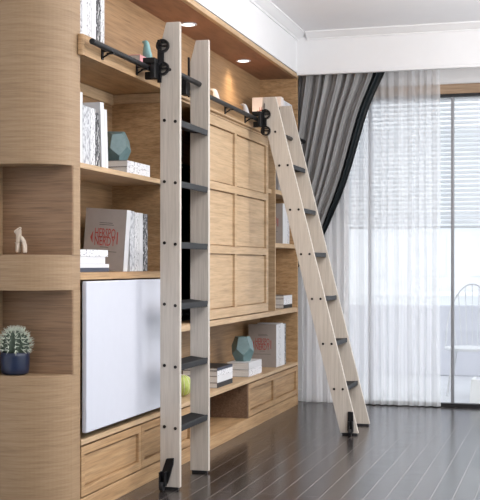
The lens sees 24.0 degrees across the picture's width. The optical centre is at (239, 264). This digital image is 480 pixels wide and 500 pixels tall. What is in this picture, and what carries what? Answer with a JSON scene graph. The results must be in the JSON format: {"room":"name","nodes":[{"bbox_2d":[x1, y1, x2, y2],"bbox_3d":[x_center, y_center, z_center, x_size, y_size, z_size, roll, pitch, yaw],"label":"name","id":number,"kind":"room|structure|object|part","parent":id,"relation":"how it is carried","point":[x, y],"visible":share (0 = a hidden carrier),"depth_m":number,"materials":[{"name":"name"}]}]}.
{"room":"living room","nodes":[
{"label":"living room","id":0,"kind":"room"},
{"bbox_2d":[116,401,479,499],"bbox_3d":[1.128,1.230,3.900,5.180,0.060,11.320,0,0,16],"label":"floor","id":1,"kind":"structure","parent":0,"point":[301,452],"depth_m":6.90,"materials":[{"name":"brown wood"}]},
{"bbox_2d":[0,0,84,499],"bbox_3d":[-0.961,-0.220,5.276,0.404,2.840,0.250,0,0,16],"label":"shelf unit","id":2,"kind":"object","parent":1,"relation":"on","point":[42,44],"visible":0.99,"depth_m":5.21,"materials":[{"name":"brown wood"}]},
{"bbox_3d":[-1.156,-0.220,5.291,0.019,2.840,0.171,0,0,16],"label":"panel","id":3,"kind":"part","parent":2,"relation":"part of","materials":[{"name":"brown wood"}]},
{"bbox_2d":[0,325,34,374],"bbox_3d":[-1.050,0.393,5.250,0.180,0.233,0.162,0,0,16],"label":"potted cactus","id":4,"kind":"object","parent":2,"relation":"on","point":[15,356],"visible":1,"depth_m":5.21,"materials":[{"name":"plant"}]},
{"bbox_2d":[0,352,29,374],"bbox_3d":[-1.046,0.458,5.259,0.134,0.104,0.134,0,0,16],"label":"pot","id":5,"kind":"object","parent":4,"relation":"attached to","point":[12,363],"depth_m":5.20,"materials":[{"name":"blue ceramic"}]},
{"bbox_2d":[14,227,26,252],"bbox_3d":[-1.022,-0.116,5.252,0.060,0.121,0.034,0,0,16],"label":"deer figurine","id":6,"kind":"object","parent":2,"relation":"on","point":[19,238],"visible":1,"depth_m":5.24,"materials":[{"name":"beige ceramic"}]},
{"bbox_3d":[-0.953,0.023,5.317,0.357,0.974,0.009,0,0,16],"label":"panel","id":7,"kind":"part","parent":2,"relation":"part of","materials":[{"name":"brown wood"}]},
{"bbox_3d":[-0.964,0.035,5.277,0.360,0.164,0.250,0,0,16],"label":"shelf","id":8,"kind":"part","parent":2,"relation":"part of","materials":[{"name":"brown wood"}]},
{"bbox_3d":[-0.748,-1.040,5.328,0.024,0.098,0.031,0,0,16],"label":"cornice","id":9,"kind":"part","parent":2,"relation":"part of","materials":[{"name":"brown wood"}]},
{"bbox_2d":[143,22,209,490],"bbox_3d":[-0.345,-0.049,6.263,0.182,2.497,0.608,0,0,16],"label":"library ladder","id":10,"kind":"object","parent":1,"relation":"on","point":[166,68],"visible":1,"depth_m":6.05,"materials":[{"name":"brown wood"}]},
{"bbox_3d":[-0.424,-1.090,6.041,0.036,0.230,0.012,0,0,16],"label":"carriage plate","id":11,"kind":"part","parent":10,"relation":"part of","materials":[{"name":"black metal"}]},
{"bbox_3d":[-0.392,1.098,6.030,0.082,0.140,0.016,0,0,16],"label":"brake lever","id":12,"kind":"part","parent":10,"relation":"part of","materials":[{"name":"black metal"}]},
{"bbox_3d":[-0.313,-1.085,6.502,0.034,0.230,0.074,0,0,16],"label":"carriage plate","id":13,"kind":"part","parent":10,"relation":"part of","materials":[{"name":"black metal"}]},
{"bbox_2d":[80,0,297,499],"bbox_3d":[-0.286,-0.220,7.574,0.391,2.840,4.540,0,0,16],"label":"bookcase","id":14,"kind":"object","parent":1,"relation":"on","point":[248,268],"visible":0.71,"depth_m":7.56,"materials":[{"name":"brown wood"}]},
{"bbox_2d":[80,0,81,33],"bbox_3d":[-0.870,-1.240,5.440,0.200,0.300,0.085,0,0,16],"label":"book","id":15,"kind":"object","parent":14,"relation":"on","point":[80,0],"visible":0.07,"depth_m":5.44,"materials":[{"name":"white paper"}]},
{"bbox_2d":[80,92,82,162],"bbox_3d":[-0.866,-0.659,5.434,0.200,0.345,0.085,0,0,16],"label":"book","id":16,"kind":"object","parent":14,"relation":"on","point":[81,93],"visible":0.2,"depth_m":5.43,"materials":[{"name":"white paper"}]},
{"bbox_2d":[82,0,86,34],"bbox_3d":[-0.850,-1.240,5.510,0.200,0.300,0.055,0,0,16],"label":"book","id":17,"kind":"object","parent":14,"relation":"on","point":[84,2],"visible":0.17,"depth_m":5.48,"materials":[{"name":"white paper"}]},
{"bbox_2d":[83,105,90,164],"bbox_3d":[-0.841,-0.629,5.522,0.200,0.285,0.090,0,0,16],"label":"book","id":18,"kind":"object","parent":14,"relation":"on","point":[86,110],"visible":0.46,"depth_m":5.49,"materials":[{"name":"white paper"}]},
{"bbox_2d":[87,0,90,36],"bbox_3d":[-0.834,-1.246,5.563,0.200,0.310,0.050,0,0,16],"label":"book","id":19,"kind":"object","parent":14,"relation":"on","point":[88,1],"visible":0.17,"depth_m":5.54,"materials":[{"name":"white paper"}]},
{"bbox_2d":[91,108,94,164],"bbox_3d":[-0.820,-0.629,5.595,0.200,0.285,0.055,0,0,16],"label":"book","id":20,"kind":"object","parent":14,"relation":"on","point":[92,109],"visible":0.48,"depth_m":5.56,"materials":[{"name":"white paper"}]},
{"bbox_2d":[91,0,95,38],"bbox_3d":[-0.819,-1.240,5.617,0.200,0.300,0.055,0,0,16],"label":"book","id":21,"kind":"object","parent":14,"relation":"on","point":[93,2],"visible":0.17,"depth_m":5.58,"materials":[{"name":"white paper"}]},
{"bbox_2d":[83,102,104,167],"bbox_3d":[-0.800,-0.653,5.717,0.230,0.332,0.068,0,0,16],"label":"book","id":22,"kind":"object","parent":14,"relation":"on","point":[98,106],"visible":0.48,"depth_m":5.67,"materials":[{"name":"white paper"}]},
{"bbox_2d":[80,268,108,271],"bbox_3d":[-0.823,0.024,5.583,0.220,0.020,0.385,0,0,16],"label":"book","id":23,"kind":"object","parent":14,"relation":"on","point":[81,269],"visible":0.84,"depth_m":5.56,"materials":[{"name":"grey paper"}]},
{"bbox_2d":[80,264,108,267],"bbox_3d":[-0.823,0.004,5.583,0.220,0.019,0.385,0,0,16],"label":"book","id":24,"kind":"object","parent":23,"relation":"on","point":[81,265],"visible":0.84,"depth_m":5.56,"materials":[{"name":"white paper"}]},
{"bbox_2d":[80,257,104,263],"bbox_3d":[-0.827,-0.023,5.560,0.210,0.035,0.340,0,0,16],"label":"book","id":25,"kind":"object","parent":24,"relation":"on","point":[83,260],"visible":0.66,"depth_m":5.54,"materials":[{"name":"white paper"}]},
{"bbox_2d":[80,249,107,256],"bbox_3d":[-0.826,-0.058,5.575,0.220,0.034,0.370,0,0,16],"label":"book","id":26,"kind":"object","parent":25,"relation":"on","point":[83,252],"visible":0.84,"depth_m":5.55,"materials":[{"name":"white paper"}]},
{"bbox_2d":[95,112,99,165],"bbox_3d":[-0.804,-0.622,5.651,0.200,0.270,0.055,0,0,16],"label":"book","id":27,"kind":"object","parent":14,"relation":"on","point":[97,115],"visible":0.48,"depth_m":5.62,"materials":[{"name":"grey paper"}]},
{"bbox_2d":[96,0,100,41],"bbox_3d":[-0.803,-1.256,5.672,0.200,0.330,0.055,0,0,16],"label":"book","id":28,"kind":"object","parent":14,"relation":"on","point":[98,2],"visible":0.17,"depth_m":5.64,"materials":[{"name":"grey paper"}]},
{"bbox_2d":[101,0,103,42],"bbox_3d":[-0.788,-1.256,5.723,0.200,0.330,0.045,0,0,16],"label":"book","id":29,"kind":"object","parent":14,"relation":"on","point":[102,1],"visible":0.17,"depth_m":5.69,"materials":[{"name":"white paper"}]},
{"bbox_2d":[104,109,107,167],"bbox_3d":[-0.774,-0.637,5.755,0.200,0.302,0.056,0,0,16],"label":"book","id":30,"kind":"object","parent":14,"relation":"on","point":[105,111],"visible":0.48,"depth_m":5.73,"materials":[{"name":"white paper"}]},
{"bbox_2d":[84,208,130,271],"bbox_3d":[-0.710,-0.136,6.018,0.257,0.340,0.056,0,0,16],"label":"book","id":31,"kind":"object","parent":14,"relation":"on","point":[105,229],"visible":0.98,"depth_m":5.99,"materials":[{"name":"grey paper"}]},
{"bbox_3d":[-0.657,0.984,5.746,0.029,0.238,0.790,0,0,16],"label":"cabinet door","id":32,"kind":"part","parent":14,"relation":"part of","materials":[{"name":"brown wood"}]},
{"bbox_3d":[-0.750,0.053,5.965,0.330,0.036,1.190,0,0,16],"label":"shelf","id":33,"kind":"part","parent":14,"relation":"part of","materials":[{"name":"brown wood"}]},
{"bbox_3d":[-0.750,-0.473,5.965,0.330,0.026,1.190,0,0,16],"label":"shelf","id":34,"kind":"part","parent":14,"relation":"part of","materials":[{"name":"brown wood"}]},
{"bbox_2d":[82,279,159,432],"bbox_3d":[-0.575,0.438,5.929,0.026,0.720,1.191,0,0,16],"label":"door","id":35,"kind":"structure","parent":14,"relation":"attached to","point":[121,318],"depth_m":5.74,"materials":[{"name":"paint"}]},
{"bbox_2d":[109,211,133,270],"bbox_3d":[-0.676,-0.128,6.112,0.200,0.325,0.065,0,0,16],"label":"book","id":36,"kind":"object","parent":14,"relation":"on","point":[130,267],"visible":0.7,"depth_m":6.07,"materials":[{"name":"white paper"}]},
{"bbox_2d":[108,167,149,176],"bbox_3d":[-0.667,-0.505,6.198,0.240,0.036,0.345,0,0,16],"label":"book","id":37,"kind":"object","parent":14,"relation":"on","point":[124,169],"visible":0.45,"depth_m":6.09,"materials":[{"name":"white paper"}]},
{"bbox_2d":[108,160,149,171],"bbox_3d":[-0.664,-0.540,6.200,0.235,0.034,0.340,0,0,16],"label":"book","id":38,"kind":"object","parent":37,"relation":"on","point":[116,163],"visible":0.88,"depth_m":6.04,"materials":[{"name":"white paper"}]},
{"bbox_2d":[107,131,130,160],"bbox_3d":[-0.677,-0.644,6.199,0.152,0.173,0.145,0,0,-21],"label":"vase","id":39,"kind":"object","parent":38,"relation":"on","point":[119,148],"visible":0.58,"depth_m":6.14,"materials":[{"name":"teal ceramic"}]},
{"bbox_2d":[134,212,138,270],"bbox_3d":[-0.657,-0.126,6.179,0.200,0.320,0.065,0,0,16],"label":"book","id":40,"kind":"object","parent":14,"relation":"on","point":[136,215],"visible":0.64,"depth_m":6.14,"materials":[{"name":"white paper"}]},
{"bbox_2d":[129,54,145,61],"bbox_3d":[-0.592,-1.121,6.351,0.180,0.062,0.300,0,0,16],"label":"book","id":41,"kind":"object","parent":14,"relation":"on","point":[139,57],"visible":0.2,"depth_m":6.19,"materials":[{"name":"pink paper"}]},
{"bbox_2d":[142,40,151,57],"bbox_3d":[-0.527,-1.217,6.395,0.056,0.110,0.049,0,0,16],"label":"bird figurine","id":42,"kind":"object","parent":41,"relation":"on","point":[147,53],"visible":0.88,"depth_m":6.38,"materials":[{"name":"teal ceramic"}]},
{"bbox_2d":[139,213,142,270],"bbox_3d":[-0.639,-0.126,6.240,0.200,0.320,0.055,0,0,16],"label":"book","id":43,"kind":"object","parent":14,"relation":"on","point":[140,214],"visible":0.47,"depth_m":6.21,"materials":[{"name":"white paper"}]},
{"bbox_2d":[143,214,147,270],"bbox_3d":[-0.621,-0.124,6.304,0.200,0.318,0.070,0,0,16],"label":"book","id":44,"kind":"object","parent":14,"relation":"on","point":[145,216],"visible":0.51,"depth_m":6.28,"materials":[{"name":"grey paper"}]},
{"bbox_3d":[-0.428,0.984,6.544,0.029,0.238,0.859,0,0,16],"label":"cabinet door","id":45,"kind":"part","parent":14,"relation":"part of","materials":[{"name":"brown wood"}]},
{"bbox_3d":[-0.460,-0.200,7.624,0.030,2.800,4.540,0,0,16],"label":"panel","id":46,"kind":"part","parent":14,"relation":"part of","materials":[{"name":"brown wood"}]},
{"bbox_3d":[-0.275,-1.040,7.571,0.355,0.100,4.540,0,0,16],"label":"cornice shelf","id":47,"kind":"part","parent":14,"relation":"part of","materials":[{"name":"brown wood"}]},
{"bbox_2d":[181,164,189,320],"bbox_3d":[-0.347,-0.160,7.654,0.150,1.041,1.760,0,0,16],"label":"television","id":48,"kind":"object","parent":14,"relation":"on","point":[185,169],"visible":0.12,"depth_m":7.63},
{"bbox_2d":[181,374,189,395],"bbox_3d":[-0.365,0.760,7.139,0.139,0.138,0.139,0,0,16],"label":"ball","id":49,"kind":"object","parent":14,"relation":"on","point":[185,380],"visible":0.41,"depth_m":7.09,"materials":[{"name":"green fabric"}]},
{"bbox_2d":[181,22,196,26],"bbox_3d":[-0.344,-1.596,7.501,0.116,0.006,0.116,0,0,16],"label":"recessed light","id":50,"kind":"object","parent":14,"relation":"attached to","point":[184,24],"visible":0.94,"depth_m":7.50,"materials":[{"name":"white paint"}]},
{"bbox_2d":[89,38,305,143],"bbox_3d":[-0.087,-1.045,7.465,0.064,0.080,4.500,0,0,16],"label":"ladder rail","id":51,"kind":"object","parent":14,"relation":"attached to","point":[104,48],"visible":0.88,"depth_m":5.90,"materials":[{"name":"black metal"}]},
{"bbox_3d":[-0.316,-1.620,7.583,0.330,0.040,4.540,0,0,16],"label":"panel","id":52,"kind":"part","parent":14,"relation":"part of","materials":[{"name":"brown wood"}]},
{"bbox_2d":[210,89,219,98],"bbox_3d":[-0.165,-1.154,7.727,0.082,0.106,0.041,0,0,16],"label":"bird figurine","id":53,"kind":"object","parent":14,"relation":"on","point":[215,92],"visible":0.55,"depth_m":7.71,"materials":[{"name":"white ceramic"}]},
{"bbox_2d":[210,378,232,387],"bbox_3d":[-0.222,0.811,7.800,0.250,0.034,0.360,0,0,16],"label":"book","id":54,"kind":"object","parent":14,"relation":"on","point":[229,381],"visible":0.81,"depth_m":7.68,"materials":[{"name":"grey paper"}]},
{"bbox_2d":[189,372,232,382],"bbox_3d":[-0.222,0.772,7.800,0.250,0.044,0.360,0,0,16],"label":"book","id":55,"kind":"object","parent":54,"relation":"on","point":[213,379],"visible":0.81,"depth_m":7.68,"materials":[{"name":"white paper"}]},
{"bbox_2d":[182,367,232,376],"bbox_3d":[-0.222,0.731,7.800,0.250,0.036,0.360,0,0,16],"label":"book","id":56,"kind":"object","parent":55,"relation":"on","point":[230,369],"visible":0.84,"depth_m":7.66,"materials":[{"name":"white paper"}]},
{"bbox_2d":[185,363,232,370],"bbox_3d":[-0.222,0.703,7.800,0.250,0.020,0.360,0,0,16],"label":"book","id":57,"kind":"object","parent":56,"relation":"on","point":[213,366],"visible":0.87,"depth_m":7.77,"materials":[{"name":"black paper"}]},
{"bbox_3d":[0.031,-0.991,8.118,0.081,0.025,3.320,0,0,16],"label":"cornice moulding","id":58,"kind":"part","parent":14,"relation":"part of","materials":[{"name":"brown wood"}]},
{"bbox_3d":[-0.122,0.381,8.146,0.330,0.038,3.290,0,0,16],"label":"shelf","id":59,"kind":"part","parent":14,"relation":"part of","materials":[{"name":"brown wood"}]},
{"bbox_3d":[-0.141,-1.617,7.532,0.034,0.035,4.540,0,0,16],"label":"trim","id":60,"kind":"part","parent":14,"relation":"part of","materials":[{"name":"brown wood"}]},
{"bbox_2d":[236,59,250,62],"bbox_3d":[0.025,-1.596,8.841,0.116,0.006,0.116,0,0,16],"label":"recessed light","id":61,"kind":"object","parent":14,"relation":"attached to","point":[239,60],"visible":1,"depth_m":8.84,"materials":[{"name":"white paint"}]},
{"bbox_2d":[240,104,248,112],"bbox_3d":[0.042,-1.154,8.447,0.082,0.106,0.041,0,0,16],"label":"bird figurine","id":62,"kind":"object","parent":14,"relation":"on","point":[245,108],"visible":0.6,"depth_m":8.43,"materials":[{"name":"white ceramic"}]},
{"bbox_2d":[233,365,261,376],"bbox_3d":[0.035,0.801,8.548,0.170,0.055,0.370,0,0,16],"label":"book","id":63,"kind":"object","parent":14,"relation":"on","point":[236,372],"visible":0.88,"depth_m":8.38,"materials":[{"name":"white paper"}]},
{"bbox_2d":[227,359,261,369],"bbox_3d":[0.035,0.748,8.548,0.170,0.050,0.370,0,0,16],"label":"book","id":64,"kind":"object","parent":63,"relation":"on","point":[246,365],"visible":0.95,"depth_m":8.39,"materials":[{"name":"white paper"}]},
{"bbox_2d":[232,336,253,360],"bbox_3d":[0.020,0.630,8.516,0.172,0.185,0.168,0,0,16],"label":"vase","id":65,"kind":"object","parent":64,"relation":"on","point":[242,346],"visible":1,"depth_m":8.46,"materials":[{"name":"teal ceramic"}]},
{"bbox_3d":[0.155,0.984,8.572,0.029,0.238,0.762,0,0,16],"label":"cabinet door","id":66,"kind":"part","parent":14,"relation":"part of","materials":[{"name":"brown wood"}]},
{"bbox_2d":[248,324,277,366],"bbox_3d":[0.191,0.656,9.210,0.235,0.345,0.071,0,0,16],"label":"book","id":67,"kind":"object","parent":14,"relation":"on","point":[264,337],"visible":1,"depth_m":9.17,"materials":[{"name":"grey paper"}]},
{"bbox_2d":[252,97,283,110],"bbox_3d":[0.227,-1.226,9.200,0.240,0.270,0.091,0,0,16],"label":"book","id":68,"kind":"object","parent":14,"relation":"on","point":[256,102],"visible":0.07,"depth_m":9.18,"materials":[{"name":"beige paper"}]},
{"bbox_2d":[257,323,280,366],"bbox_3d":[0.230,0.656,9.281,0.200,0.345,0.075,0,0,16],"label":"book","id":69,"kind":"object","parent":14,"relation":"on","point":[279,325],"visible":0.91,"depth_m":9.24,"materials":[{"name":"white paper"}]},
{"bbox_2d":[259,322,282,365],"bbox_3d":[0.251,0.653,9.353,0.200,0.350,0.065,0,0,16],"label":"book","id":70,"kind":"object","parent":14,"relation":"on","point":[260,322],"visible":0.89,"depth_m":9.32,"materials":[{"name":"white paper"}]},
{"bbox_2d":[276,172,280,190],"bbox_3d":[0.232,-0.750,9.324,0.200,0.300,0.090,0,0,16],"label":"book","id":71,"kind":"object","parent":14,"relation":"on","point":[277,180],"visible":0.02,"depth_m":9.26,"materials":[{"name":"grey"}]},
{"bbox_3d":[0.336,-0.200,9.742,0.330,2.800,0.030,0,0,16],"label":"panel","id":72,"kind":"part","parent":14,"relation":"part of","materials":[{"name":"brown wood"}]},
{"bbox_3d":[0.229,-0.583,9.368,0.330,0.035,0.748,0,0,16],"label":"shelf","id":73,"kind":"part","parent":14,"relation":"part of","materials":[{"name":"brown wood"}]},
{"bbox_2d":[276,203,284,243],"bbox_3d":[0.261,-0.343,9.425,0.220,0.335,0.081,0,0,16],"label":"book","id":74,"kind":"object","parent":14,"relation":"on","point":[280,207],"visible":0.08,"depth_m":9.37,"materials":[{"name":"white paper"}]},
{"bbox_2d":[283,324,284,364],"bbox_3d":[0.268,0.658,9.415,0.200,0.340,0.055,0,0,16],"label":"book","id":75,"kind":"object","parent":14,"relation":"on","point":[283,324],"visible":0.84,"depth_m":9.38,"materials":[{"name":"white paper"}]},
{"bbox_2d":[276,304,291,308],"bbox_3d":[0.289,0.346,9.542,0.240,0.030,0.300,0,0,16],"label":"book","id":76,"kind":"object","parent":14,"relation":"on","point":[287,305],"visible":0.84,"depth_m":9.38,"materials":[{"name":"grey paper"}]},
{"bbox_2d":[276,298,291,304],"bbox_3d":[0.289,0.306,9.542,0.240,0.050,0.300,0,0,16],"label":"book","id":77,"kind":"object","parent":76,"relation":"on","point":[286,301],"visible":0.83,"depth_m":9.39,"materials":[{"name":"white paper"}]},
{"bbox_2d":[276,295,291,298],"bbox_3d":[0.289,0.267,9.542,0.240,0.026,0.300,0,0,16],"label":"book","id":78,"kind":"object","parent":77,"relation":"on","point":[277,296],"visible":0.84,"depth_m":9.42,"materials":[{"name":"white paper"}]},
{"bbox_2d":[283,323,285,363],"bbox_3d":[0.283,0.658,9.466,0.200,0.340,0.040,0,0,16],"label":"book","id":79,"kind":"object","parent":14,"relation":"on","point":[283,323],"visible":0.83,"depth_m":9.44,"materials":[{"name":"grey paper"}]},
{"bbox_3d":[0.229,-0.158,9.368,0.330,0.035,0.748,0,0,16],"label":"shelf","id":80,"kind":"part","parent":14,"relation":"part of","materials":[{"name":"brown wood"}]},
{"bbox_3d":[0.369,0.984,9.314,0.029,0.238,0.770,0,0,16],"label":"cabinet door","id":81,"kind":"part","parent":14,"relation":"part of","materials":[{"name":"brown wood"}]},
{"bbox_2d":[285,209,286,243],"bbox_3d":[0.293,-0.341,9.499,0.200,0.330,0.070,0,0,16],"label":"book","id":82,"kind":"object","parent":14,"relation":"on","point":[285,209],"visible":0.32,"depth_m":9.44,"materials":[{"name":"white paper"}]},
{"bbox_2d":[287,217,288,243],"bbox_3d":[0.313,-0.341,9.571,0.200,0.330,0.070,0,0,16],"label":"book","id":83,"kind":"object","parent":14,"relation":"on","point":[287,217],"visible":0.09,"depth_m":9.51,"materials":[{"name":"white paper"}]},
{"bbox_2d":[252,97,369,435],"bbox_3d":[0.530,-0.005,8.270,0.755,2.410,0.588,0,0,16],"label":"library ladder","id":84,"kind":"object","parent":1,"relation":"on","point":[279,122],"visible":0.99,"depth_m":8.11,"materials":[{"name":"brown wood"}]},
{"bbox_3d":[0.174,-1.070,8.137,0.036,0.190,0.012,0,0,16],"label":"carriage plate","id":85,"kind":"part","parent":84,"relation":"part of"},
{"bbox_3d":[0.778,1.105,7.962,0.046,0.145,0.016,0,0,16],"label":"brake lever","id":86,"kind":"part","parent":84,"relation":"part of","materials":[{"name":"black metal"}]},
{"bbox_2d":[270,0,479,30],"bbox_3d":[1.153,-2.010,3.987,5.180,0.060,11.500,0,0,16],"label":"ceiling","id":87,"kind":"structure","parent":0,"point":[309,15],"depth_m":8.86,"materials":[{"name":"white paint"}]},
{"bbox_2d":[194,0,296,72],"bbox_3d":[-1.216,-1.812,4.434,0.380,0.335,11.050,0,0,16],"label":"trim","id":88,"kind":"structure","parent":87,"relation":"attached to","point":[242,16],"depth_m":8.43,"materials":[{"name":"white paint"}]},
{"bbox_2d":[249,0,304,40],"bbox_3d":[-0.997,-1.949,4.355,0.085,0.062,11.020,0,0,16],"label":"trim","id":89,"kind":"structure","parent":87,"relation":"attached to","point":[267,7],"depth_m":8.89,"materials":[{"name":"white paint"}]},
{"bbox_2d":[297,30,479,75],"bbox_3d":[2.748,-1.800,9.027,4.700,0.360,0.030,0,0,16],"label":"wall","id":90,"kind":"structure","parent":87,"relation":"attached to","point":[462,47],"depth_m":9.44,"materials":[{"name":"white paint"}]},
{"bbox_2d":[305,21,479,39],"bbox_3d":[2.775,-1.949,8.960,4.610,0.062,0.085,0,0,16],"label":"trim","id":91,"kind":"structure","parent":87,"relation":"attached to","point":[466,25],"depth_m":9.38,"materials":[{"name":"white paint"}]},
{"bbox_2d":[298,67,479,389],"bbox_3d":[2.679,-0.390,9.437,5.260,3.180,0.180,0,0,16],"label":"wall","id":92,"kind":"structure","parent":0,"point":[460,75],"depth_m":9.62,"materials":[{"name":"white paint"}]},
{"bbox_2d":[298,389,326,401],"bbox_3d":[0.550,1.145,9.943,0.710,0.110,0.025,0,0,16],"label":"baseboard","id":93,"kind":"structure","parent":92,"relation":"attached to","point":[299,390],"depth_m":9.94,"materials":[{"name":"white paint"}]},
{"bbox_2d":[367,97,479,407],"bbox_3d":[2.656,-0.120,9.324,3.640,2.640,0.070,0,0,16],"label":"window","id":94,"kind":"structure","parent":92,"relation":"in","point":[443,404],"depth_m":9.55,"materials":[{"name":"grey metal"}]},
{"bbox_2d":[440,96,479,227],"bbox_3d":[2.681,-0.885,9.411,3.620,1.140,0.050,0,0,16],"label":"blind","id":95,"kind":"object","parent":94,"relation":"attached to","point":[456,99],"visible":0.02,"depth_m":9.64,"materials":[{"name":"grey metal"}]},
{"bbox_3d":[2.681,-0.325,9.410,3.620,0.020,0.036,0,0,16],"label":"rail","id":96,"kind":"part","parent":95,"relation":"part of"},
{"bbox_2d":[440,83,479,97],"bbox_3d":[2.683,-1.474,9.307,3.580,0.105,0.067,0,0,16],"label":"window trim","id":97,"kind":"structure","parent":92,"relation":"in","point":[465,89],"depth_m":9.52,"materials":[{"name":"brown wood"}]},
{"bbox_3d":[2.684,-1.433,9.311,3.580,0.023,0.057,0,0,16],"label":"shadow rail","id":98,"kind":"part","parent":97,"relation":"part of","materials":[{"name":"black metal"}]},
{"bbox_3d":[2.601,-1.830,9.241,4.900,0.024,0.024,0,0,16],"label":"track","id":99,"kind":"object","parent":92,"relation":"attached to","visible":0},
{"bbox_2d":[298,72,384,266],"bbox_3d":[0.762,-0.305,9.693,1.085,2.990,0.088,0,0,16],"label":"drape","id":100,"kind":"object","parent":99,"relation":"hanging from","point":[333,109],"visible":0.62,"depth_m":9.68,"materials":[{"name":"grey fabric"}]},
{"bbox_2d":[302,69,440,406],"bbox_3d":[1.113,-0.304,9.685,1.203,2.992,0.038,0,0,16],"label":"sheer curtain","id":101,"kind":"object","parent":99,"relation":"hanging from","point":[381,259],"visible":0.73,"depth_m":9.63,"materials":[{"name":"white fabric"}]},
{"bbox_3d":[3.594,-0.390,3.285,0.100,3.180,11.500,0,0,16],"label":"wall","id":102,"kind":"structure","parent":0,"visible":0},
{"bbox_2d":[296,64,479,74],"bbox_3d":[2.742,-1.633,9.006,4.700,0.025,0.015,0,0,16],"label":"trim","id":103,"kind":"structure","parent":102,"relation":"attached to","point":[460,65],"depth_m":9.43,"materials":[{"name":"white paint"}]},
{"label":"outside","id":104,"kind":"structure","parent":0,"visible":0},
{"bbox_2d":[426,101,479,304],"bbox_3d":[8.982,0.700,44.813,8.900,17.000,8.900,0,0,16],"label":"sky","id":105,"kind":"structure","parent":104,"point":[466,240],"depth_m":41.36,"materials":[{"name":"white"}]},
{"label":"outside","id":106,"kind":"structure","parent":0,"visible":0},
{"bbox_2d":[367,373,479,402],"bbox_3d":[2.955,1.245,11.012,8.000,0.070,3.000,0,0,16],"label":"floor","id":107,"kind":"structure","parent":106,"point":[462,384],"depth_m":11.07,"materials":[{"name":"white"}]},
{"bbox_2d":[367,305,479,375],"bbox_3d":[3.275,0.825,12.127,8.000,0.770,0.120,0,0,16],"label":"wall","id":108,"kind":"structure","parent":107,"relation":"on","point":[467,363],"depth_m":12.31,"materials":[{"name":"white paint"}]},
{"bbox_2d":[445,283,479,395],"bbox_3d":[2.146,0.692,10.517,0.516,1.040,0.480,0,0,16],"label":"garden chair","id":109,"kind":"object","parent":107,"relation":"on","point":[463,348],"visible":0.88,"depth_m":10.70,"materials":[{"name":"white paint"}]},
{"bbox_3d":[1.938,0.998,10.410,0.080,0.428,0.020,0,0,16],"label":"leg","id":110,"kind":"part","parent":109,"relation":"part of","materials":[{"name":"white paint"}]},
{"bbox_3d":[2.032,0.998,10.736,0.020,0.428,0.092,0,0,-40],"label":"leg","id":111,"kind":"part","parent":109,"relation":"part of","materials":[{"name":"white paint"}]},
{"bbox_3d":[2.146,0.777,10.517,0.480,0.025,0.480,0,0,16],"label":"seat","id":112,"kind":"part","parent":109,"relation":"part of","materials":[{"name":"white paint"}]},
{"bbox_2d":[469,376,479,403],"bbox_3d":[2.292,1.103,9.902,0.539,0.215,0.280,0,0,16],"label":"planter box","id":113,"kind":"object","parent":107,"relation":"on","point":[475,381],"visible":0.82,"depth_m":9.83,"materials":[{"name":"white"}]}
]}

